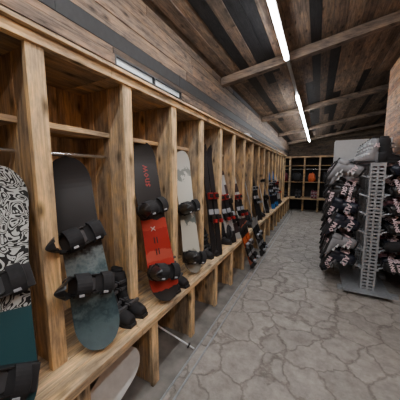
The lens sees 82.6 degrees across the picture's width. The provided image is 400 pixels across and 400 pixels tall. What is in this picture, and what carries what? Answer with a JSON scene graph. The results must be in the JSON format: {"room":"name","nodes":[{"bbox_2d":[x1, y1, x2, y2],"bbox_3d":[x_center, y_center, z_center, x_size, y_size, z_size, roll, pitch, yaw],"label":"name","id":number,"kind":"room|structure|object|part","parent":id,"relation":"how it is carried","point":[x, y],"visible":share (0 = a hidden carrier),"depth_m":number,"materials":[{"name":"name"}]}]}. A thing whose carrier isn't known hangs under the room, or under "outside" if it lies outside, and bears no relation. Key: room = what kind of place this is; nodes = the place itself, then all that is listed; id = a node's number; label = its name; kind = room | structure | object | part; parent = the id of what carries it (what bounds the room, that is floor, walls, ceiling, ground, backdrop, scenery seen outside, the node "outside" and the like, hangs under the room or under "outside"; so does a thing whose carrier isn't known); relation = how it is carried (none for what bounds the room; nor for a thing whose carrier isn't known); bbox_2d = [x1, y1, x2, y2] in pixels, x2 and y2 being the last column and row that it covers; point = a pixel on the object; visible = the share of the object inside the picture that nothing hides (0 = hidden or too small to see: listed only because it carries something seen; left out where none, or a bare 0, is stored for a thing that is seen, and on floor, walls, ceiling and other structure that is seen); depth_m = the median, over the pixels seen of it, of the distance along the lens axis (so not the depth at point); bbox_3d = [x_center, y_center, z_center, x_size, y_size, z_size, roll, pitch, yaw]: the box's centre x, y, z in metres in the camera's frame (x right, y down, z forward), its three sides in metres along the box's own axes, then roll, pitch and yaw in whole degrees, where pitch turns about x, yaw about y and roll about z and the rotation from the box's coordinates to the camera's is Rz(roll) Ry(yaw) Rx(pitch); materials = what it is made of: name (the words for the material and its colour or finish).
{"room":"ski rental shop","nodes":[
{"label":"ski rental shop","id":0,"kind":"room"},
{"bbox_2d":[0,0,289,266],"bbox_3d":[1.852,-1.009,7.640,0.090,3.640,18.600,4,8,27],"label":"wall","id":1,"kind":"structure","parent":0,"point":[130,30],"depth_m":2.60,"materials":[{"name":"brown wood"}]},
{"bbox_2d":[114,54,181,99],"bbox_3d":[-0.571,-1.451,2.791,0.050,0.100,1.240,4,8,27],"label":"window","id":2,"kind":"structure","parent":1,"relation":"in","point":[120,62],"depth_m":2.65,"materials":[{"name":"white glass"}]},
{"bbox_2d":[90,208,399,399],"bbox_3d":[4.574,1.018,6.479,6.030,0.100,18.600,4,8,27],"label":"floor","id":3,"kind":"structure","parent":0,"point":[290,334],"depth_m":2.43,"materials":[{"name":"concrete"}]},
{"bbox_2d":[90,346,139,399],"bbox_3d":[-0.681,1.362,1.451,0.163,0.407,0.778,3,8,24],"label":"snowboard","id":4,"kind":"object","parent":3,"relation":"on","point":[112,384],"visible":0.86,"depth_m":1.63,"materials":[{"name":"white plastic"}]},
{"bbox_2d":[0,6,288,399],"bbox_3d":[0.900,-0.090,4.971,0.740,2.468,12.060,4,8,27],"label":"shelving","id":5,"kind":"object","parent":3,"relation":"on","point":[46,79],"visible":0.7,"depth_m":1.80,"materials":[{"name":"brown wood"}]},
{"bbox_2d":[0,166,40,399],"bbox_3d":[-0.933,0.419,1.004,0.356,1.161,0.618,-3,8,-22],"label":"snowboard","id":6,"kind":"object","parent":5,"relation":"on","point":[20,364],"visible":1,"depth_m":1.10,"materials":[{"name":"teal plastic"}]},
{"bbox_2d":[45,156,119,350],"bbox_3d":[-0.750,0.331,1.465,0.381,1.231,0.510,-4,8,-31],"label":"snowboard","id":7,"kind":"object","parent":5,"relation":"on","point":[91,287],"visible":0.94,"depth_m":1.52,"materials":[{"name":"black plastic"}]},
{"bbox_2d":[110,266,147,328],"bbox_3d":[-0.625,0.756,1.818,0.361,0.357,0.250,4,8,27],"label":"boots","id":8,"kind":"object","parent":5,"relation":"on","point":[129,309],"visible":0.56,"depth_m":1.82,"materials":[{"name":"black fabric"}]},
{"bbox_2d":[133,142,180,300],"bbox_3d":[-0.370,0.167,2.017,0.352,1.420,0.630,-4,8,-33],"label":"snowboard","id":9,"kind":"object","parent":5,"relation":"on","point":[163,274],"visible":0.98,"depth_m":2.09,"materials":[{"name":"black plastic"}]},
{"bbox_2d":[142,165,159,254],"bbox_3d":[-0.455,0.081,2.117,0.071,0.849,0.003,-7,-8,-36],"label":"print","id":10,"kind":"object","parent":9,"relation":"attached to","point":[142,165],"depth_m":2.14},
{"bbox_2d":[172,251,189,294],"bbox_3d":[-0.305,0.695,2.308,0.361,0.357,0.250,5,9,37],"label":"boots","id":11,"kind":"object","parent":5,"relation":"on","point":[183,282],"visible":0.11,"depth_m":2.27,"materials":[{"name":"black fabric"}]},
{"bbox_2d":[177,150,206,272],"bbox_3d":[-0.086,0.125,2.547,0.332,1.380,0.591,-4,8,-31],"label":"snowboard","id":12,"kind":"object","parent":5,"relation":"on","point":[192,257],"visible":0.96,"depth_m":2.64,"materials":[{"name":"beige plastic"}]},
{"bbox_2d":[203,228,219,259],"bbox_3d":[0.070,0.590,3.164,0.361,0.357,0.250,6,9,38],"label":"boots","id":13,"kind":"object","parent":5,"relation":"on","point":[207,248],"visible":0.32,"depth_m":3.13,"materials":[{"name":"black fabric"}]},
{"bbox_2d":[204,144,222,256],"bbox_3d":[0.169,-0.009,3.193,0.203,1.540,0.376,-3,8,-26],"label":"skis","id":14,"kind":"object","parent":5,"relation":"on","point":[214,217],"visible":0.91,"depth_m":3.18,"materials":[{"name":"black plastic"}]},
{"bbox_2d":[221,222,232,244],"bbox_3d":[0.368,0.520,3.735,0.361,0.357,0.250,3,8,25],"label":"boots","id":15,"kind":"object","parent":5,"relation":"on","point":[224,240],"visible":0.17,"depth_m":3.62,"materials":[{"name":"black fabric"}]},
{"bbox_2d":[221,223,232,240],"bbox_3d":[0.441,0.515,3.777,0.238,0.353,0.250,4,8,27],"label":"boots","id":16,"kind":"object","parent":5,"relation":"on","point":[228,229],"visible":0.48,"depth_m":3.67,"materials":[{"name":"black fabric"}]},
{"bbox_2d":[222,178,235,242],"bbox_3d":[0.391,0.012,3.714,0.403,1.377,0.201,5,9,37],"label":"skis","id":17,"kind":"object","parent":5,"relation":"on","point":[227,215],"visible":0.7,"depth_m":3.69,"materials":[{"name":"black plastic"}]},
{"bbox_2d":[222,170,240,239],"bbox_3d":[0.497,0.087,3.919,0.412,1.186,0.209,5,8,34],"label":"skis","id":18,"kind":"object","parent":5,"relation":"on","point":[230,200],"visible":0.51,"depth_m":3.93,"materials":[{"name":"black plastic"}]},
{"bbox_2d":[235,178,247,227],"bbox_3d":[0.741,0.003,4.384,0.397,1.227,0.202,7,10,44],"label":"ski pair","id":19,"kind":"object","parent":5,"relation":"on","point":[241,212],"visible":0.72,"depth_m":4.35},
{"bbox_2d":[245,209,251,221],"bbox_3d":[1.018,0.372,5.024,0.238,0.334,0.250,4,8,27],"label":"bag","id":20,"kind":"object","parent":5,"relation":"on","point":[248,217],"visible":0.49,"depth_m":4.92,"materials":[{"name":"black fabric"}]},
{"bbox_2d":[245,175,253,219],"bbox_3d":[1.079,-0.054,5.093,0.336,1.168,0.060,4,8,29],"label":"ski pole","id":21,"kind":"object","parent":5,"relation":"on","point":[246,175],"visible":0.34,"depth_m":5.09,"materials":[{"name":"metal"}]},
{"bbox_2d":[247,220,251,227],"bbox_3d":[0.946,0.383,4.852,0.361,0.357,0.250,3,8,22],"label":"boots","id":22,"kind":"object","parent":5,"relation":"on","point":[249,224],"visible":0.16,"depth_m":4.73,"materials":[{"name":"black fabric"}]},
{"bbox_2d":[252,176,262,220],"bbox_3d":[1.317,-0.233,5.499,0.396,1.424,0.202,6,9,42],"label":"skis","id":23,"kind":"object","parent":5,"relation":"attached to","point":[256,199],"visible":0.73,"depth_m":5.47,"materials":[{"name":"black plastic"}]},
{"bbox_2d":[260,178,268,211],"bbox_3d":[1.766,-0.330,6.422,0.486,1.340,0.400,6,9,38],"label":"snowboard","id":24,"kind":"object","parent":5,"relation":"on","point":[265,196],"visible":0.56,"depth_m":6.46,"materials":[{"name":"black plastic"}]},
{"bbox_2d":[268,174,275,208],"bbox_3d":[2.206,-0.459,7.149,0.361,1.469,0.203,7,10,44],"label":"skis","id":25,"kind":"object","parent":5,"relation":"attached to","point":[270,189],"visible":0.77,"depth_m":7.12,"materials":[{"name":"black plastic"}]},
{"bbox_2d":[272,174,278,205],"bbox_3d":[2.493,-0.577,7.701,0.359,1.568,0.203,7,10,44],"label":"skis","id":26,"kind":"object","parent":5,"relation":"on","point":[275,189],"visible":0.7,"depth_m":7.68,"materials":[{"name":"black plastic"}]},
{"bbox_2d":[275,177,281,203],"bbox_3d":[2.783,-0.571,8.263,0.362,1.420,0.202,7,10,44],"label":"skis","id":27,"kind":"object","parent":5,"relation":"attached to","point":[277,182],"visible":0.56,"depth_m":8.26,"materials":[{"name":"black plastic"}]},
{"bbox_2d":[158,325,193,348],"bbox_3d":[-0.451,1.218,2.237,0.795,0.509,0.071,0,7,3],"label":"ski pole","id":28,"kind":"object","parent":3,"relation":"on","point":[160,327],"visible":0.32,"depth_m":2.24,"materials":[{"name":"silver metal"}]},
{"bbox_2d":[160,210,291,399],"bbox_3d":[1.370,1.147,4.982,0.014,0.008,13.000,4,8,27],"label":"trim","id":29,"kind":"structure","parent":3,"relation":"on","point":[194,351],"depth_m":2.37,"materials":[{"name":"metal"}]},
{"bbox_2d":[173,210,293,399],"bbox_3d":[1.446,1.152,4.944,0.014,0.008,13.000,4,8,27],"label":"trim","id":30,"kind":"structure","parent":3,"relation":"on","point":[200,357],"depth_m":2.46,"materials":[{"name":"metal"}]},
{"bbox_2d":[240,220,259,268],"bbox_3d":[0.873,0.805,3.946,0.649,1.006,0.147,-6,9,-41],"label":"snowboard","id":31,"kind":"object","parent":3,"relation":"on","point":[248,242],"visible":0.98,"depth_m":3.91,"materials":[{"name":"black plastic"}]},
{"bbox_2d":[252,216,267,255],"bbox_3d":[1.221,0.752,4.574,0.611,0.956,0.137,-6,9,-41],"label":"snowboard","id":32,"kind":"object","parent":3,"relation":"on","point":[258,233],"visible":0.98,"depth_m":4.55,"materials":[{"name":"black plastic"}]},
{"bbox_2d":[284,155,333,211],"bbox_3d":[4.705,-0.738,10.319,2.485,2.450,0.780,4,8,27],"label":"locker","id":33,"kind":"object","parent":3,"relation":"on","point":[305,165],"visible":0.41,"depth_m":10.46,"materials":[{"name":"brown wood"}]},
{"bbox_2d":[292,172,301,181],"bbox_3d":[4.488,-1.076,10.514,0.431,0.450,0.300,4,8,27],"label":"bag","id":34,"kind":"object","parent":33,"relation":"on","point":[297,177],"visible":1,"depth_m":10.42,"materials":[{"name":"black fabric"}]},
{"bbox_2d":[295,189,300,197],"bbox_3d":[4.444,-0.290,10.337,0.250,0.357,0.361,4,8,27],"label":"boots","id":35,"kind":"object","parent":33,"relation":"on","point":[297,193],"visible":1,"depth_m":10.33,"materials":[{"name":"black fabric"}]},
{"bbox_2d":[308,172,315,181],"bbox_3d":[5.028,-1.033,10.240,0.324,0.431,0.250,4,8,27],"label":"bag","id":36,"kind":"object","parent":33,"relation":"on","point":[311,177],"visible":1,"depth_m":10.15,"materials":[{"name":"orange fabric"}]},
{"bbox_2d":[311,190,316,198],"bbox_3d":[5.042,-0.258,10.074,0.256,0.358,0.436,4,8,27],"label":"boots","id":37,"kind":"object","parent":33,"relation":"on","point":[313,193],"visible":0.94,"depth_m":10.03,"materials":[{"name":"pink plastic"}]},
{"bbox_2d":[333,137,392,253],"bbox_3d":[3.409,-0.065,4.957,0.960,2.420,0.418,4,8,27],"label":"tall cabinet","id":38,"kind":"object","parent":3,"relation":"on","point":[346,149],"visible":0.02,"depth_m":4.80,"materials":[{"name":"metal"}]},
{"bbox_2d":[334,163,398,300],"bbox_3d":[2.725,0.352,3.798,0.720,1.875,1.680,4,8,27],"label":"display rack","id":39,"kind":"object","parent":3,"relation":"on","point":[361,277],"visible":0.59,"depth_m":3.26,"materials":[{"name":"grey metal"}]},
{"bbox_2d":[320,228,352,239],"bbox_3d":[2.386,0.574,3.960,0.376,0.458,0.132,29,12,25],"label":"boot","id":40,"kind":"object","parent":39,"relation":"on","point":[351,231],"depth_m":3.91,"materials":[{"name":"black"}]},
{"bbox_2d":[320,250,353,269],"bbox_3d":[2.142,0.958,3.540,0.376,0.408,0.132,14,21,9],"label":"boot","id":41,"kind":"object","parent":39,"relation":"on","point":[325,268],"depth_m":3.53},
{"bbox_2d":[319,246,354,258],"bbox_3d":[2.235,0.850,3.682,0.376,0.458,0.132,31,7,15],"label":"boot","id":42,"kind":"object","parent":39,"relation":"on","point":[340,248],"depth_m":3.62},
{"bbox_2d":[321,228,352,244],"bbox_3d":[2.308,0.654,3.849,0.376,0.386,0.132,21,26,25],"label":"boot","id":43,"kind":"object","parent":39,"relation":"on","point":[338,230],"depth_m":3.78,"materials":[{"name":"black"}]},
{"bbox_2d":[319,248,356,267],"bbox_3d":[2.093,0.927,3.453,0.376,0.408,0.132,27,17,21],"label":"boot","id":44,"kind":"object","parent":39,"relation":"on","point":[336,255],"depth_m":3.41,"materials":[{"name":"black fabric"}]},
{"bbox_2d":[321,231,354,250],"bbox_3d":[2.159,0.700,3.563,0.376,0.386,0.132,19,3,27],"label":"boot","id":45,"kind":"object","parent":39,"relation":"on","point":[332,231],"depth_m":3.58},
{"bbox_2d":[322,231,353,246],"bbox_3d":[2.262,0.691,3.748,0.376,0.386,0.132,20,12,38],"label":"boot","id":46,"kind":"object","parent":39,"relation":"on","point":[333,231],"depth_m":3.69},
{"bbox_2d":[321,211,357,230],"bbox_3d":[2.151,0.387,3.489,0.376,0.408,0.132,28,10,15],"label":"boot","id":47,"kind":"object","parent":39,"relation":"on","point":[335,211],"depth_m":3.49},
{"bbox_2d":[321,232,358,253],"bbox_3d":[2.071,0.693,3.378,0.376,0.386,0.132,22,9,12],"label":"boot","id":48,"kind":"object","parent":39,"relation":"on","point":[334,239],"depth_m":3.34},
{"bbox_2d":[323,177,358,194],"bbox_3d":[2.249,-0.191,3.583,0.376,0.458,0.132,34,23,19],"label":"boot","id":49,"kind":"object","parent":39,"relation":"on","point":[340,177],"depth_m":3.55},
{"bbox_2d":[322,212,360,234],"bbox_3d":[2.077,0.401,3.336,0.376,0.408,0.132,27,14,9],"label":"boot","id":50,"kind":"object","parent":39,"relation":"on","point":[337,220],"depth_m":3.29,"materials":[{"name":"black fabric"}]},
{"bbox_2d":[323,197,360,217],"bbox_3d":[2.123,0.156,3.408,0.376,0.408,0.132,28,32,30],"label":"boot","id":51,"kind":"object","parent":39,"relation":"on","point":[337,204],"depth_m":3.35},
{"bbox_2d":[323,178,361,197],"bbox_3d":[2.188,-0.161,3.476,0.376,0.458,0.132,33,17,27],"label":"boot","id":52,"kind":"object","parent":39,"relation":"on","point":[341,181],"depth_m":3.44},
{"bbox_2d":[326,162,359,184],"bbox_3d":[2.139,-0.347,3.381,0.376,0.386,0.132,20,7,12],"label":"boot","id":53,"kind":"object","parent":39,"relation":"on","point":[331,181],"depth_m":3.36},
{"bbox_2d":[326,182,360,206],"bbox_3d":[2.134,-0.076,3.385,0.376,0.458,0.132,18,9,40],"label":"boot","id":54,"kind":"object","parent":39,"relation":"on","point":[336,190],"depth_m":3.36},
{"bbox_2d":[324,158,365,179],"bbox_3d":[2.105,-0.388,3.312,0.376,0.386,0.132,35,25,22],"label":"boot","id":55,"kind":"object","parent":39,"relation":"on","point":[342,165],"depth_m":3.26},
{"bbox_3d":[2.725,0.352,3.798,0.720,1.875,1.680,4,8,27],"label":"frame","id":56,"kind":"part","parent":39,"relation":"part of","materials":[{"name":"metal"}]},
{"bbox_2d":[375,213,399,222],"bbox_3d":[3.031,0.382,3.580,0.376,0.408,0.132,-23,1,31],"label":"boot","id":57,"kind":"object","parent":39,"relation":"on","point":[386,216],"depth_m":3.57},
{"bbox_2d":[378,254,399,265],"bbox_3d":[2.839,0.962,3.274,0.376,0.408,0.132,-18,2,24],"label":"boot","id":58,"kind":"object","parent":39,"relation":"on","point":[382,259],"depth_m":3.28,"materials":[{"name":"black fabric"}]},
{"bbox_2d":[378,252,399,261],"bbox_3d":[2.888,0.949,3.361,0.375,0.379,0.126,-22,-12,32],"label":"boot","id":59,"kind":"object","parent":39,"relation":"on","point":[398,253],"depth_m":3.40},
{"bbox_2d":[379,237,399,246],"bbox_3d":[2.877,0.723,3.323,0.376,0.408,0.132,-10,9,40],"label":"boot","id":60,"kind":"object","parent":39,"relation":"on","point":[380,240],"depth_m":3.37,"materials":[{"name":"black"}]},
{"bbox_2d":[379,233,399,243],"bbox_3d":[2.981,0.672,3.535,0.376,0.458,0.132,-11,8,19],"label":"boot","id":61,"kind":"object","parent":39,"relation":"on","point":[386,236],"depth_m":3.50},
{"bbox_2d":[379,197,399,210],"bbox_3d":[2.909,0.124,3.317,0.375,0.379,0.126,-32,2,24],"label":"boot","id":62,"kind":"object","parent":39,"relation":"on","point":[387,202],"depth_m":3.31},
{"bbox_2d":[381,238,399,248],"bbox_3d":[2.830,0.731,3.226,0.376,0.408,0.132,-12,-2,27],"label":"boot","id":63,"kind":"object","parent":39,"relation":"on","point":[393,239],"depth_m":3.27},
{"bbox_2d":[381,215,399,228],"bbox_3d":[2.910,0.428,3.365,0.376,0.458,0.132,-12,-4,18],"label":"boot","id":64,"kind":"object","parent":39,"relation":"on","point":[385,221],"depth_m":3.37,"materials":[{"name":"black"}]},
{"bbox_2d":[381,216,399,220],"bbox_3d":[2.939,0.429,3.413,0.376,0.408,0.132,-17,3,41],"label":"boot","id":65,"kind":"object","parent":39,"relation":"on","point":[392,217],"depth_m":3.40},
{"bbox_2d":[385,185,395,193],"bbox_3d":[2.846,-0.057,3.154,0.375,0.379,0.126,-18,-6,21],"label":"boot","id":66,"kind":"object","parent":39,"relation":"on","point":[386,189],"depth_m":3.20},
{"bbox_2d":[382,259,399,274],"bbox_3d":[2.733,0.974,3.087,0.376,0.458,0.132,-15,7,39],"label":"boot","id":67,"kind":"object","parent":39,"relation":"on","point":[390,266],"depth_m":3.09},
{"bbox_2d":[382,242,399,253],"bbox_3d":[2.757,0.710,3.075,0.375,0.379,0.126,-25,0,33],"label":"boot","id":68,"kind":"object","parent":39,"relation":"on","point":[390,247],"depth_m":3.09,"materials":[{"name":"black fabric"}]},
{"bbox_2d":[384,219,399,237],"bbox_3d":[2.772,0.446,3.102,0.376,0.458,0.132,-15,-4,17],"label":"boot","id":69,"kind":"object","parent":39,"relation":"on","point":[393,229],"depth_m":3.10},
{"bbox_2d":[384,178,399,193],"bbox_3d":[2.878,-0.154,3.256,0.376,0.458,0.132,-30,-10,28],"label":"boot","id":70,"kind":"object","parent":39,"relation":"on","point":[389,184],"depth_m":3.27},
{"bbox_2d":[385,199,399,218],"bbox_3d":[2.773,0.177,3.077,0.376,0.458,0.132,-18,-7,15],"label":"boot","id":71,"kind":"object","parent":39,"relation":"on","point":[394,210],"depth_m":3.07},
{"bbox_2d":[386,163,399,179],"bbox_3d":[2.830,-0.369,3.117,0.376,0.458,0.132,-22,-9,21],"label":"boot","id":72,"kind":"object","parent":39,"relation":"on","point":[387,171],"depth_m":3.18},
{"bbox_2d":[388,180,399,196],"bbox_3d":[2.728,-0.083,2.957,0.376,0.458,0.132,-22,-13,36],"label":"boot","id":73,"kind":"object","parent":39,"relation":"on","point":[394,191],"depth_m":3.01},
{"bbox_2d":[388,161,399,175],"bbox_3d":[2.772,-0.371,3.009,0.376,0.408,0.132,-30,8,19],"label":"boot","id":74,"kind":"object","parent":39,"relation":"on","point":[394,170],"depth_m":3.01,"materials":[{"name":"black plastic"}]},
{"bbox_2d":[142,0,399,141],"bbox_3d":[4.582,-3.152,5.963,6.248,1.086,18.800,4,8,27],"label":"ceiling","id":75,"kind":"structure","parent":0,"point":[231,36],"depth_m":3.96,"materials":[{"name":"brown wood"}]},
{"bbox_2d":[267,0,288,60],"bbox_3d":[0.142,-2.109,1.254,0.080,0.259,5.600,4,8,27],"label":"fluorescent light","id":76,"kind":"object","parent":75,"relation":"attached to","point":[273,5],"visible":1,"depth_m":2.89,"materials":[{"name":"white paint"}]},
{"bbox_2d":[286,59,297,94],"bbox_3d":[1.902,-2.554,4.649,0.050,0.203,2.080,4,8,27],"label":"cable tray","id":77,"kind":"object","parent":75,"relation":"attached to","point":[289,64],"visible":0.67,"depth_m":4.44,"materials":[{"name":"metal"}]},
{"bbox_2d":[295,90,309,141],"bbox_3d":[4.507,-3.144,9.684,0.080,0.259,9.300,4,8,27],"label":"fluorescent light","id":78,"kind":"object","parent":75,"relation":"attached to","point":[297,96],"visible":0.97,"depth_m":7.06,"materials":[{"name":"white paint"}]},
{"bbox_2d":[221,10,399,87],"bbox_3d":[1.875,-2.536,3.861,3.210,0.658,0.140,4,8,27],"label":"ceiling beam","id":79,"kind":"structure","parent":75,"relation":"attached to","point":[391,20],"depth_m":3.75,"materials":[{"name":"brown wood"}]},
{"bbox_2d":[262,83,388,122],"bbox_3d":[4.834,-3.084,6.486,6.030,1.106,0.140,4,8,27],"label":"ceiling beam","id":80,"kind":"structure","parent":75,"relation":"attached to","point":[385,87],"depth_m":6.90,"materials":[{"name":"brown wood"}]},
{"bbox_2d":[278,109,386,136],"bbox_3d":[6.539,-3.488,9.779,6.030,1.106,0.140,4,8,27],"label":"ceiling beam","id":81,"kind":"structure","parent":75,"relation":"attached to","point":[380,112],"depth_m":10.01,"materials":[{"name":"brown wood"}]},
{"bbox_2d":[287,122,384,144],"bbox_3d":[8.230,-3.889,13.045,6.030,1.106,0.140,4,8,27],"label":"ceiling beam","id":82,"kind":"structure","parent":75,"relation":"attached to","point":[379,124],"depth_m":13.08,"materials":[{"name":"brown wood"}]},
{"bbox_2d":[289,125,384,155],"bbox_3d":[8.843,-2.327,14.438,6.030,4.597,0.080,4,8,27],"label":"wall","id":83,"kind":"structure","parent":0,"point":[321,146],"depth_m":14.62,"materials":[{"name":"brown wood"}]},
{"bbox_2d":[350,139,369,163],"bbox_3d":[2.416,-0.714,3.339,0.368,0.358,0.126,1,7,4],"label":"boot","id":84,"kind":"object","parent":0,"point":[366,146],"depth_m":3.35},
{"bbox_2d":[351,137,379,162],"bbox_3d":[2.334,-0.695,3.180,0.368,0.358,0.125,0,7,4],"label":"boot","id":85,"kind":"object","parent":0,"point":[371,156],"depth_m":3.14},
{"bbox_2d":[378,136,399,162],"bbox_3d":[2.621,-0.686,3.103,0.361,0.357,0.120,0,7,2],"label":"boot","id":86,"kind":"object","parent":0,"point":[386,155],"depth_m":3.07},
{"bbox_2d":[384,57,399,153],"bbox_3d":[2.538,-0.531,1.736,0.120,4.130,8.700,4,8,27],"label":"wall","id":87,"kind":"structure","parent":0,"point":[392,123],"depth_m":4.89,"materials":[{"name":"brown wood"}]}
]}

